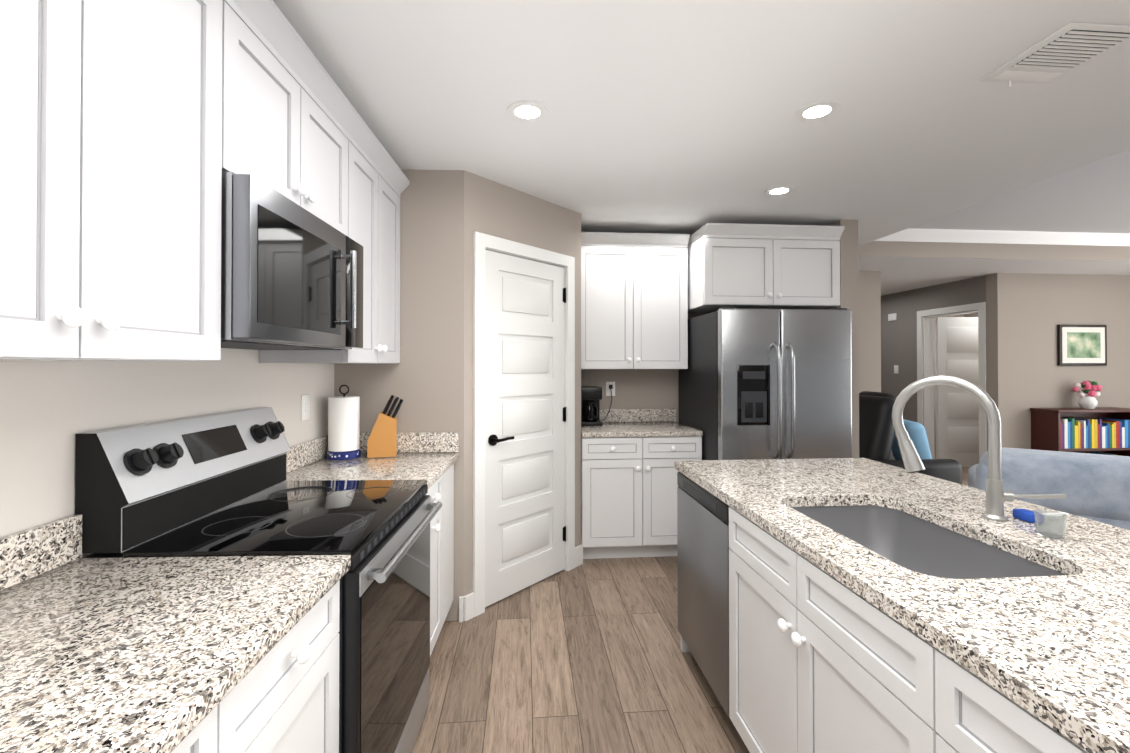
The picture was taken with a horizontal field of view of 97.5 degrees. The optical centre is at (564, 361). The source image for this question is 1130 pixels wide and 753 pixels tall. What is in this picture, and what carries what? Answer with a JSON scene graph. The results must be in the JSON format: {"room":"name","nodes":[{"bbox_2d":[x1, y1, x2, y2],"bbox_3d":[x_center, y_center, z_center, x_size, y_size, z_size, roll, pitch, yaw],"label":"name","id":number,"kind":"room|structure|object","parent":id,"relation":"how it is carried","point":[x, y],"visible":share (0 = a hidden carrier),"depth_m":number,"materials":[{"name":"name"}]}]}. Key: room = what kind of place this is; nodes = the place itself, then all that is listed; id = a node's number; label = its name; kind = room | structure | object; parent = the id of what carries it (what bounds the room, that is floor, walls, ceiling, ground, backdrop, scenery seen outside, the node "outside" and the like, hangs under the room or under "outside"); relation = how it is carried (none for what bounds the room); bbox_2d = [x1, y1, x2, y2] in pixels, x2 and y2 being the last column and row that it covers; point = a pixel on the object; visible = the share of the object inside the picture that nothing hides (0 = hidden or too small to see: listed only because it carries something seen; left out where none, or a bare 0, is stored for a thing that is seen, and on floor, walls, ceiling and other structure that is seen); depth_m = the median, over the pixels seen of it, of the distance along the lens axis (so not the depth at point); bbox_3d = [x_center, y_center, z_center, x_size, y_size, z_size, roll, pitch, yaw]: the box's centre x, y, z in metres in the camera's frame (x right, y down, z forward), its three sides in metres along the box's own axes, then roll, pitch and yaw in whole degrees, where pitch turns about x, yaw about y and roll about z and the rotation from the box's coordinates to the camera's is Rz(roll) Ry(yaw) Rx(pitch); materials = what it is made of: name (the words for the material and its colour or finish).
{"room":"kitchen","nodes":[
{"label":"kitchen","id":0,"kind":"room"},
{"bbox_2d":[0,348,333,557],"bbox_3d":[-1.277,0.161,0.325,0.586,2.440,7.502,0,0,-5],"label":"wall","id":1,"kind":"structure","parent":0,"point":[49,410],"depth_m":1.28,"materials":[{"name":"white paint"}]},
{"bbox_2d":[0,0,231,360],"bbox_3d":[-1.005,-0.497,0.819,0.348,0.988,0.794,0,0,-2],"label":"upper cabinet","id":2,"kind":"object","parent":1,"relation":"attached to","point":[131,131],"depth_m":0.92,"materials":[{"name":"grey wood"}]},
{"bbox_2d":[232,0,315,215],"bbox_3d":[-1.025,-0.731,1.440,0.348,0.511,0.441,0,0,-2],"label":"upper cabinet","id":3,"kind":"object","parent":1,"relation":"attached to","point":[274,79],"depth_m":1.44,"materials":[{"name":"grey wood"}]},
{"bbox_2d":[221,172,362,349],"bbox_3d":[-0.973,-0.257,1.599,0.460,0.420,0.752,0,0,-2],"label":"microwave","id":4,"kind":"object","parent":3,"relation":"attached to","point":[291,275],"visible":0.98,"depth_m":1.39,"materials":[{"name":"silver metal"}]},
{"bbox_2d":[301,395,309,420],"bbox_3d":[-1.225,0.218,2.345,0.010,0.118,0.075,0,0,-2],"label":"switch plate","id":5,"kind":"object","parent":1,"relation":"attached to","point":[305,407],"visible":1,"depth_m":2.34,"materials":[{"name":"white plastic"}]},
{"bbox_2d":[259,116,403,363],"bbox_3d":[-1.053,-0.485,2.329,0.348,0.988,0.694,0,0,-2],"label":"upper cabinet","id":6,"kind":"object","parent":1,"relation":"attached to","point":[377,188],"depth_m":2.28,"materials":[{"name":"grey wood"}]},
{"bbox_2d":[316,68,351,238],"bbox_3d":[-1.035,-0.728,1.761,0.348,0.511,0.441,0,0,-2],"label":"upper cabinet","id":7,"kind":"object","parent":1,"relation":"attached to","point":[333,118],"depth_m":1.85,"materials":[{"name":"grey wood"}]},
{"bbox_2d":[334,170,463,620],"bbox_3d":[-0.896,0.180,2.739,0.698,2.440,0.154,0,0,-5],"label":"wall","id":8,"kind":"structure","parent":0,"point":[423,379],"depth_m":2.69,"materials":[{"name":"beige paint"}]},
{"bbox_2d":[464,170,580,595],"bbox_3d":[-0.263,0.183,3.117,0.120,2.440,1.020,0,-1,40],"label":"wall","id":9,"kind":"structure","parent":0,"point":[493,208],"depth_m":2.92,"materials":[{"name":"beige paint"}]},
{"bbox_2d":[459,545,582,621],"bbox_3d":[3.525,1.363,6.214,8.732,0.130,6.422,0,0,-5],"label":"baseboard","id":10,"kind":"structure","parent":9,"relation":"attached to","point":[466,607],"depth_m":2.70,"materials":[{"name":"white wood"}]},
{"bbox_2d":[473,231,574,616],"bbox_3d":[-0.266,0.344,3.098,0.138,2.117,0.864,0,-1,40],"label":"door frame","id":11,"kind":"structure","parent":9,"relation":"attached to","point":[482,242],"depth_m":2.78,"materials":[{"name":"white wood"}]},
{"bbox_2d":[485,250,565,606],"bbox_3d":[-0.239,0.379,3.079,0.532,2.023,0.524,0,0,-5],"label":"pantry door","id":12,"kind":"structure","parent":9,"relation":"in","point":[525,421],"depth_m":3.04,"materials":[{"name":"white wood"}]},
{"bbox_2d":[581,314,704,422],"bbox_3d":[1.068,0.192,4.240,2.028,2.440,0.140,0,0,-5],"label":"wall","id":13,"kind":"structure","parent":0,"point":[646,388],"depth_m":4.13,"materials":[{"name":"beige paint"}]},
{"bbox_2d":[606,382,614,395],"bbox_3d":[0.378,0.227,4.101,0.075,0.118,0.018,0,0,-5],"label":"electrical outlet plate","id":14,"kind":"object","parent":13,"relation":"attached to","point":[610,386],"visible":1,"depth_m":4.10,"materials":[{"name":"white plastic"}]},
{"bbox_2d":[581,232,689,368],"bbox_3d":[0.508,-0.453,3.925,0.852,1.025,0.398,0,0,-5],"label":"upper cabinet","id":15,"kind":"object","parent":13,"relation":"attached to","point":[634,300],"visible":0.96,"depth_m":3.78,"materials":[{"name":"white wood"}]},
{"bbox_2d":[687,223,844,313],"bbox_3d":[1.469,-0.684,3.854,1.012,0.565,0.698,0,0,-5],"label":"upper cabinet","id":16,"kind":"object","parent":13,"relation":"attached to","point":[757,266],"visible":1,"depth_m":3.56,"materials":[{"name":"white wood"}]},
{"bbox_2d":[412,451,969,752],"bbox_3d":[3.167,1.435,3.376,9.900,0.060,12.300,0,0,-5],"label":"floor","id":17,"kind":"structure","parent":0,"point":[587,656],"depth_m":2.20,"materials":[{"name":"wood"}]},
{"bbox_2d":[171,667,254,752],"bbox_3d":[-0.852,0.945,0.534,0.638,0.874,0.569,0,0,-2],"label":"base cabinet","id":18,"kind":"object","parent":17,"relation":"on","point":[229,727],"depth_m":0.80,"materials":[{"name":"white wood"}]},
{"bbox_2d":[75,407,441,752],"bbox_3d":[-0.836,0.785,1.595,0.734,1.212,0.763,0,0,-2],"label":"range","id":19,"kind":"object","parent":17,"relation":"on","point":[201,486],"visible":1,"depth_m":1.42,"materials":[{"name":"grey"}]},
{"bbox_2d":[255,580,339,752],"bbox_3d":[-0.865,0.949,0.954,0.638,0.874,0.509,0,0,-2],"label":"base cabinet","id":20,"kind":"object","parent":17,"relation":"on","point":[282,696],"depth_m":1.05,"materials":[{"name":"white wood"}]},
{"bbox_2d":[0,514,350,752],"bbox_3d":[-0.824,0.432,0.086,0.665,0.141,2.257,0,0,-2],"label":"countertop","id":21,"kind":"structure","parent":20,"relation":"on","point":[138,655],"depth_m":0.86,"materials":[{"name":"stone"}]},
{"bbox_2d":[426,463,453,655],"bbox_3d":[-0.891,0.960,2.323,0.672,0.874,0.693,0,0,-2],"label":"base cabinet","id":22,"kind":"object","parent":17,"relation":"on","point":[441,489],"visible":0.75,"depth_m":2.37,"materials":[{"name":"white wood"}]},
{"bbox_2d":[275,432,458,488],"bbox_3d":[-0.895,0.450,2.326,0.665,0.141,0.694,0,0,-2],"label":"countertop","id":23,"kind":"structure","parent":22,"relation":"on","point":[431,458],"depth_m":2.34,"materials":[{"name":"stone"}]},
{"bbox_2d":[326,385,360,459],"bbox_3d":[-1.122,0.301,2.518,0.160,0.367,0.160,0,0,-5],"label":"paper towel holder","id":24,"kind":"object","parent":23,"relation":"on","point":[343,425],"visible":1,"depth_m":2.46,"materials":[{"name":"white paper"}]},
{"bbox_2d":[367,395,402,457],"bbox_3d":[-0.925,0.329,2.567,0.170,0.312,0.100,0,0,-15],"label":"knife block","id":25,"kind":"object","parent":23,"relation":"on","point":[382,440],"visible":1,"depth_m":2.52,"materials":[{"name":"brown wood"}]},
{"bbox_2d":[581,436,701,558],"bbox_3d":[0.521,0.971,3.778,0.856,0.874,0.672,0,0,-5],"label":"base cabinet","id":26,"kind":"object","parent":17,"relation":"on","point":[629,485],"visible":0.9,"depth_m":3.48,"materials":[{"name":"white wood"}]},
{"bbox_2d":[581,409,702,437],"bbox_3d":[0.521,0.462,3.795,0.858,0.141,0.645,0,0,-5],"label":"countertop","id":27,"kind":"structure","parent":26,"relation":"on","point":[640,423],"depth_m":3.78,"materials":[{"name":"stone"}]},
{"bbox_2d":[581,386,602,425],"bbox_3d":[0.191,0.347,3.912,0.180,0.299,0.271,0,0,-5],"label":"coffee maker","id":28,"kind":"object","parent":27,"relation":"on","point":[591,397],"visible":0.77,"depth_m":3.82,"materials":[{"name":"black plastic"}]},
{"bbox_2d":[679,307,851,459],"bbox_3d":[1.422,0.517,3.647,0.890,1.740,0.974,0,0,-5],"label":"refrigerator","id":29,"kind":"object","parent":17,"relation":"on","point":[754,384],"visible":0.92,"depth_m":3.25,"materials":[{"name":"silver metal"}]},
{"bbox_2d":[674,466,1097,752],"bbox_3d":[1.129,0.947,0.793,0.985,0.874,3.300,0,0,-5],"label":"kitchen island","id":30,"kind":"object","parent":17,"relation":"on","point":[876,607],"depth_m":1.17,"materials":[{"name":"white wood"}]},
{"bbox_2d":[677,472,729,715],"bbox_3d":[0.881,0.960,2.108,0.646,0.870,0.594,0,0,-5],"label":"dishwasher","id":31,"kind":"object","parent":30,"relation":"in","point":[703,548],"visible":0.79,"depth_m":2.00,"materials":[{"name":"grey metal"}]},
{"bbox_2d":[674,458,1129,752],"bbox_3d":[1.155,0.490,0.801,0.977,0.036,3.336,0,0,-5],"label":"island countertop","id":32,"kind":"structure","parent":30,"relation":"on","point":[1058,640],"depth_m":1.06,"materials":[{"name":"beige stone"}]},
{"bbox_2d":[790,502,1061,573],"bbox_3d":[0.970,0.621,1.430,0.453,0.239,0.708,0,0,-5],"label":"sink","id":33,"kind":"object","parent":32,"relation":"in","point":[927,545],"depth_m":1.63,"materials":[{"name":"silver metal"}]},
{"bbox_2d":[892,375,1066,520],"bbox_3d":[1.299,0.261,1.586,0.323,0.434,0.297,0,0,-5],"label":"faucet","id":34,"kind":"object","parent":32,"relation":"on","point":[997,495],"visible":1,"depth_m":1.51,"materials":[{"name":"silver metal"}]},
{"bbox_2d":[1013,509,1068,522],"bbox_3d":[1.444,0.463,1.494,0.150,0.028,0.060,0,0,-5],"label":"wand","id":35,"kind":"object","parent":32,"relation":"on","point":[1025,515],"visible":0.62,"depth_m":1.49,"materials":[{"name":"blue plastic"}]},
{"bbox_2d":[1034,510,1066,538],"bbox_3d":[1.325,0.445,1.354,0.066,0.062,0.066,0,0,-5],"label":"cup","id":36,"kind":"object","parent":32,"relation":"on","point":[1050,524],"visible":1,"depth_m":1.34,"materials":[{"name":"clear glass"}]},
{"bbox_2d":[859,391,961,483],"bbox_3d":[2.790,0.814,4.324,0.820,1.098,0.820,0,0,-5],"label":"recliner","id":37,"kind":"object","parent":17,"relation":"on","point":[876,432],"visible":0.29,"depth_m":4.03,"materials":[{"name":"black leather"}]},
{"bbox_2d":[891,419,931,459],"bbox_3d":[3.000,0.712,4.333,0.204,0.396,0.460,0,0,10],"label":"pillow","id":38,"kind":"object","parent":37,"relation":"on","point":[916,431],"visible":0.42,"depth_m":4.12,"materials":[{"name":"blue fabric"}]},
{"bbox_2d":[967,447,1129,529],"bbox_3d":[3.728,0.973,2.769,2.250,0.855,0.990,0,-1,35],"label":"sofa","id":39,"kind":"object","parent":17,"relation":"on","point":[1095,487],"visible":0.31,"depth_m":2.81,"materials":[{"name":"fabric"}]},
{"bbox_2d":[1030,407,1129,455],"bbox_3d":[5.903,0.978,5.597,1.080,0.890,0.310,0,0,-5],"label":"bookcase","id":40,"kind":"object","parent":17,"relation":"on","point":[1102,430],"visible":0.48,"depth_m":5.50,"materials":[{"name":"red wood"}]},
{"bbox_2d":[1072,381,1101,408],"bbox_3d":[5.928,0.374,5.616,0.277,0.317,0.175,0,0,-5],"label":"flower vase","id":41,"kind":"object","parent":40,"relation":"on","point":[1088,393],"visible":1,"depth_m":5.58,"materials":[{"name":"white ceramic"}]},
{"bbox_2d":[273,0,1129,295],"bbox_3d":[3.167,-1.235,3.398,9.900,0.400,12.300,0,0,-5],"label":"ceiling","id":42,"kind":"structure","parent":0,"point":[670,116],"depth_m":2.01,"materials":[{"name":"white paint"}]},
{"bbox_2d":[507,101,547,122],"bbox_3d":[-0.157,-1.043,2.074,0.170,0.004,0.170,0,0,-5],"label":"recessed light","id":43,"kind":"object","parent":42,"relation":"in","point":[526,111],"visible":1,"depth_m":2.07,"materials":[{"name":"white"}]},
{"bbox_2d":[764,186,794,195],"bbox_3d":[1.302,-1.036,3.015,0.170,0.004,0.170,0,0,-5],"label":"recessed light","id":44,"kind":"object","parent":42,"relation":"in","point":[779,190],"visible":1,"depth_m":3.01,"materials":[{"name":"white"}]},
{"bbox_2d":[795,100,839,121],"bbox_3d":[1.052,-1.043,2.072,0.170,0.004,0.170,0,0,-5],"label":"recessed light","id":45,"kind":"object","parent":42,"relation":"in","point":[816,111],"visible":1,"depth_m":2.07,"materials":[{"name":"white"}]},
{"bbox_2d":[980,22,1129,86],"bbox_3d":[1.689,-1.033,1.697,0.280,0.030,0.310,0,0,-5],"label":"ceiling vent","id":46,"kind":"object","parent":42,"relation":"in","point":[1070,47],"visible":1,"depth_m":1.67,"materials":[{"name":"white metal"}]},
{"bbox_2d":[826,219,858,457],"bbox_3d":[2.043,0.189,3.923,0.135,2.440,0.650,0,0,-5],"label":"wall","id":47,"kind":"structure","parent":0,"point":[849,289],"depth_m":3.60,"materials":[{"name":"beige paint"}]},
{"bbox_2d":[858,271,880,392],"bbox_3d":[2.765,0.203,5.581,1.570,2.440,0.140,0,0,-5],"label":"wall","id":48,"kind":"structure","parent":0,"point":[869,330],"depth_m":5.57,"materials":[{"name":"beige paint"}]},
{"bbox_2d":[881,275,986,425],"bbox_3d":[4.877,0.219,7.688,0.140,2.440,3.720,0,0,-5],"label":"wall","id":49,"kind":"structure","parent":0,"point":[899,341],"depth_m":7.02,"materials":[{"name":"grey paint"}]},
{"bbox_2d":[888,313,896,320],"bbox_3d":[4.827,-0.654,7.309,0.020,0.100,0.160,0,0,-5],"label":"thermostat","id":50,"kind":"object","parent":49,"relation":"attached to","point":[891,317],"visible":0.98,"depth_m":7.30,"materials":[{"name":"white plastic"}]},
{"bbox_2d":[894,365,897,373],"bbox_3d":[4.838,0.116,7.244,0.008,0.120,0.080,0,0,-5],"label":"light switch","id":51,"kind":"object","parent":49,"relation":"attached to","point":[896,369],"visible":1,"depth_m":7.24,"materials":[{"name":"white plastic"}]},
{"bbox_2d":[917,302,986,462],"bbox_3d":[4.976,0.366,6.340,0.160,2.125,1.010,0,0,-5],"label":"door frame","id":52,"kind":"structure","parent":49,"relation":"attached to","point":[925,346],"depth_m":6.74,"materials":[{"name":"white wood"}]},
{"bbox_2d":[936,317,978,466],"bbox_3d":[5.440,0.411,6.681,0.800,2.020,0.174,0,0,-5],"label":"laundry door","id":53,"kind":"structure","parent":49,"relation":"in","point":[957,424],"depth_m":6.69,"materials":[{"name":"white wood"}]},
{"bbox_2d":[964,313,977,316],"bbox_3d":[6.594,0.214,7.044,0.120,2.440,2.160,0,0,-5],"label":"wall","id":54,"kind":"structure","parent":0,"point":[972,315],"depth_m":7.88,"materials":[{"name":"beige paint"}]},
{"bbox_2d":[858,241,1129,260],"bbox_3d":[5.284,-1.099,5.019,5.420,0.151,0.006,0,0,-5],"label":"wall","id":55,"kind":"structure","parent":0,"point":[985,250],"depth_m":4.93,"materials":[{"name":"beige paint"}]},
{"bbox_2d":[874,228,1129,245],"bbox_3d":[5.287,-1.227,4.981,5.420,0.110,0.084,0,0,-5],"label":"crown molding","id":56,"kind":"structure","parent":55,"relation":"attached to","point":[1006,237],"depth_m":4.90,"materials":[{"name":"white"}]},
{"bbox_2d":[911,149,1129,233],"bbox_3d":[5.589,-1.382,1.237,5.420,0.140,7.600,0,0,-5],"label":"ceiling","id":57,"kind":"structure","parent":0,"point":[1093,197],"depth_m":4.13,"materials":[{"name":"white paint"}]},
{"bbox_2d":[986,273,1129,450],"bbox_3d":[6.443,0.205,5.878,2.970,2.440,0.140,0,0,-5],"label":"wall","id":58,"kind":"structure","parent":0,"point":[1026,314],"depth_m":5.75,"materials":[{"name":"beige paint"}]},
{"bbox_2d":[1057,325,1106,365],"bbox_3d":[6.006,-0.189,5.758,0.600,0.475,0.034,0,0,-5],"label":"picture","id":59,"kind":"object","parent":58,"relation":"attached to","point":[1081,345],"visible":0.96,"depth_m":5.74,"materials":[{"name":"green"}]}
]}

